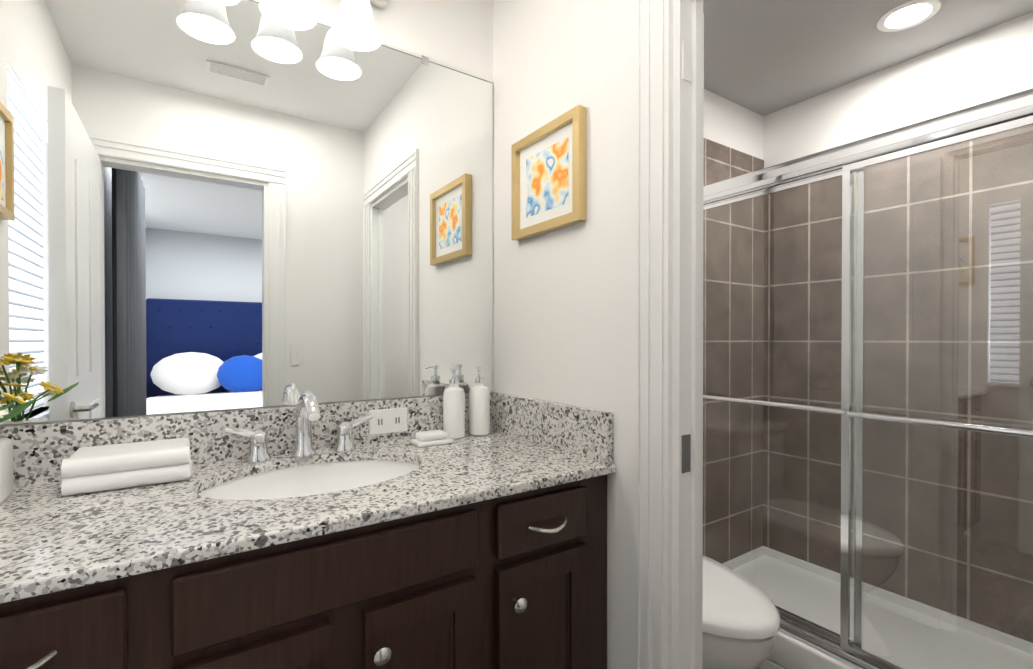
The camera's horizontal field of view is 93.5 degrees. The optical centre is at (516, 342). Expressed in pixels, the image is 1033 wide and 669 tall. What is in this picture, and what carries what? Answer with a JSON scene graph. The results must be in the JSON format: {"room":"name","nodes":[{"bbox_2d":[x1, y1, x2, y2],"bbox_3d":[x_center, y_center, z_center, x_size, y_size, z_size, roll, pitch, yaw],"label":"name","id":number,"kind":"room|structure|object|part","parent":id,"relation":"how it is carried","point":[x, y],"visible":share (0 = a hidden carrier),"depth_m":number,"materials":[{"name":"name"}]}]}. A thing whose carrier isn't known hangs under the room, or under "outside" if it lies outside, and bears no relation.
{"room":"bathroom","nodes":[
{"label":"bathroom","id":0,"kind":"room"},
{"bbox_2d":[0,0,492,425],"bbox_3d":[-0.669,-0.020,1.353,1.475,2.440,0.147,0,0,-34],"label":"mirror glass","id":1,"kind":"object","parent":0,"point":[205,206],"depth_m":1.23,"materials":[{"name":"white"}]},
{"bbox_2d":[202,0,387,50],"bbox_3d":[-0.579,-0.961,1.226,0.560,0.277,0.164,0,0,-34],"label":"sconce","id":2,"kind":"object","parent":1,"relation":"attached to","point":[354,28],"visible":0.98,"depth_m":1.26,"materials":[{"name":"white glass"}]},
{"bbox_3d":[-0.619,-0.881,1.295,1.292,0.004,0.006,0,0,-34],"label":"mirror edge strip","id":3,"kind":"part","parent":1,"relation":"part of","materials":[{"name":"silver metal"}]},
{"bbox_2d":[422,55,428,65],"bbox_3d":[-0.285,-0.881,1.515,0.024,0.024,0.002,0,0,-34],"label":"mirror clip","id":4,"kind":"object","parent":1,"relation":"attached to","point":[425,60],"visible":1,"depth_m":1.50,"materials":[{"name":"silver metal"}]},
{"bbox_2d":[493,0,635,668],"bbox_3d":[0.356,-0.018,1.081,0.075,2.440,1.540,0,0,-34],"label":"wall","id":5,"kind":"structure","parent":0,"point":[564,315],"depth_m":1.28,"materials":[{"name":"white paint"}]},
{"bbox_2d":[0,392,491,485],"bbox_3d":[-0.615,0.232,1.296,1.296,0.123,0.020,0,0,-34],"label":"backsplash","id":6,"kind":"structure","parent":5,"relation":"attached to","point":[40,449],"depth_m":1.17,"materials":[{"name":"grey stone"}]},
{"bbox_2d":[369,407,406,434],"bbox_3d":[-0.378,0.232,1.438,0.116,0.072,0.006,0,0,-34],"label":"electrical outlet plate","id":7,"kind":"object","parent":6,"relation":"attached to","point":[384,421],"visible":1,"depth_m":1.44,"materials":[{"name":"white plastic"}]},
{"bbox_2d":[512,105,586,240],"bbox_3d":[0.084,-0.467,1.391,0.028,0.295,0.315,0,0,-34],"label":"picture frame","id":8,"kind":"object","parent":5,"relation":"attached to","point":[549,176],"visible":0.98,"depth_m":1.37,"materials":[{"name":"gold wood"}]},
{"bbox_2d":[492,392,612,461],"bbox_3d":[0.075,0.231,1.413,0.020,0.123,0.552,0,0,-34],"label":"backsplash","id":9,"kind":"structure","parent":5,"relation":"attached to","point":[586,432],"depth_m":1.34,"materials":[{"name":"grey stone"}]},
{"bbox_2d":[635,0,702,668],"bbox_3d":[0.535,0.169,0.810,0.112,2.070,0.790,0,0,-34],"label":"door frame","id":10,"kind":"structure","parent":5,"relation":"attached to","point":[669,334],"depth_m":1.05,"materials":[{"name":"white wood"}]},
{"bbox_3d":[0.363,0.182,1.039,0.026,1.640,0.003,0,0,-34],"label":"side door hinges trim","id":11,"kind":"part","parent":10,"relation":"part of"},
{"bbox_2d":[702,13,703,600],"bbox_3d":[0.274,0.215,1.378,0.093,1.946,0.600,0,0,-34],"label":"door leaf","id":12,"kind":"structure","parent":5,"relation":"in","point":[702,338],"depth_m":1.12,"materials":[{"name":"white wood"}]},
{"bbox_2d":[704,89,762,159],"bbox_3d":[0.672,-0.026,2.279,1.785,2.440,0.100,0,0,-34],"label":"wall","id":13,"kind":"structure","parent":0,"point":[731,124],"depth_m":2.51,"materials":[{"name":"white paint"}]},
{"bbox_2d":[703,138,763,563],"bbox_3d":[0.988,0.083,2.425,0.880,2.160,0.010,0,0,-34],"label":"wall tile","id":14,"kind":"structure","parent":13,"relation":"attached to","point":[722,162],"depth_m":2.50,"materials":[{"name":"brown tile"}]},
{"bbox_2d":[703,0,1032,115],"bbox_3d":[1.087,-1.240,1.562,1.685,0.002,1.540,0,0,-34],"label":"ceiling","id":15,"kind":"structure","parent":0,"point":[764,57],"depth_m":1.99,"materials":[{"name":"grey paint"}]},
{"bbox_2d":[877,0,940,31],"bbox_3d":[1.483,-1.239,1.839,0.190,0.008,0.190,0,0,-34],"label":"recessed light","id":16,"kind":"object","parent":15,"relation":"in","point":[909,14],"visible":1,"depth_m":1.83,"materials":[{"name":"white"}]},
{"bbox_2d":[763,11,1032,167],"bbox_3d":[1.857,-0.024,2.026,0.100,2.440,1.640,0,0,-34],"label":"wall","id":17,"kind":"structure","parent":0,"point":[992,63],"depth_m":2.12,"materials":[{"name":"white paint"}]},
{"bbox_2d":[763,125,1032,642],"bbox_3d":[1.783,0.156,2.038,0.010,2.020,1.520,0,0,-34],"label":"wall tiles","id":18,"kind":"structure","parent":17,"relation":"attached to","point":[805,421],"depth_m":2.11,"materials":[{"name":"brown tile"}]},
{"bbox_3d":[1.200,1.253,-0.597,4.400,0.080,5.600,0,0,-34],"label":"floor","id":19,"kind":"structure","parent":0,"visible":0},
{"bbox_2d":[0,470,615,668],"bbox_3d":[-0.445,0.763,1.046,1.294,0.879,0.586,0,0,-34],"label":"bathroom vanity","id":20,"kind":"object","parent":19,"relation":"on","point":[517,579],"depth_m":0.86,"materials":[{"name":"brown wood"}]},
{"bbox_2d":[0,430,615,597],"bbox_3d":[-0.458,0.307,1.063,1.296,0.022,0.583,0,0,-34],"label":"countertop","id":21,"kind":"structure","parent":20,"relation":"on","point":[48,537],"depth_m":0.86,"materials":[{"name":"grey stone"}]},
{"bbox_2d":[0,392,33,503],"bbox_3d":[-1.006,0.160,0.882,0.219,0.273,0.231,0,0,-34],"label":"bouquet","id":22,"kind":"object","parent":21,"relation":"on","point":[6,467],"visible":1,"depth_m":0.90,"materials":[{"name":"green plant"}]},
{"bbox_2d":[61,438,191,495],"bbox_3d":[-0.823,0.260,1.042,0.210,0.070,0.154,0,0,-34],"label":"folded towel","id":23,"kind":"object","parent":21,"relation":"on","point":[90,469],"visible":1,"depth_m":0.99,"materials":[{"name":"white fabric"}]},
{"bbox_2d":[220,390,372,465],"bbox_3d":[-0.524,0.207,1.220,0.358,0.175,0.173,0,0,-34],"label":"faucet","id":24,"kind":"object","parent":21,"relation":"on","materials":[{"name":"silver metal"}]},
{"bbox_2d":[192,446,439,513],"bbox_3d":[-0.452,0.387,1.113,0.536,0.162,0.387,0,0,-34],"label":"sink","id":25,"kind":"object","parent":21,"relation":"in","point":[241,485],"depth_m":1.23,"materials":[{"name":"white ceramic"}]},
{"bbox_2d":[410,430,453,446],"bbox_3d":[-0.247,0.276,1.412,0.110,0.034,0.070,0,0,-34],"label":"dish","id":26,"kind":"object","parent":21,"relation":"on","point":[430,438],"visible":1,"depth_m":1.39,"materials":[{"name":"white ceramic"}]},
{"bbox_2d":[443,367,464,438],"bbox_3d":[-0.193,0.184,1.501,0.068,0.217,0.070,0,0,-34],"label":"soap bottle","id":27,"kind":"object","parent":21,"relation":"on","point":[454,410],"visible":0.96,"depth_m":1.48,"materials":[{"name":"white plastic"}]},
{"bbox_2d":[469,366,489,435],"bbox_3d":[-0.118,0.183,1.551,0.068,0.217,0.070,0,0,-34],"label":"soap bottle","id":28,"kind":"object","parent":21,"relation":"on","point":[479,408],"visible":1,"depth_m":1.52,"materials":[{"name":"white plastic"}]},
{"bbox_2d":[702,556,779,668],"bbox_3d":[0.486,0.801,1.637,0.456,0.795,0.764,0,0,-34],"label":"toilet","id":29,"kind":"object","parent":19,"relation":"on","point":[740,621],"visible":0.19,"depth_m":1.35,"materials":[{"name":"white ceramic"}]},
{"bbox_2d":[722,546,1032,668],"bbox_3d":[1.413,1.114,1.796,0.876,0.164,1.516,0,0,-34],"label":"shower pan","id":30,"kind":"object","parent":19,"relation":"on","point":[788,651],"visible":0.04,"depth_m":1.96,"materials":[{"name":"white plastic"}]},
{"bbox_2d":[703,88,1032,668],"bbox_3d":[1.076,0.195,1.564,0.100,1.674,1.516,0,0,-34],"label":"shower door frame","id":31,"kind":"structure","parent":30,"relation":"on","point":[1014,111],"depth_m":1.57,"materials":[{"name":"silver metal"}]},
{"bbox_2d":[703,125,1032,668],"bbox_3d":[1.091,0.213,1.574,0.028,1.534,1.424,0,0,-34],"label":"glass shower door","id":32,"kind":"structure","parent":31,"relation":"in","point":[933,407],"depth_m":1.41,"materials":[{"name":"clear glass"}]}
]}

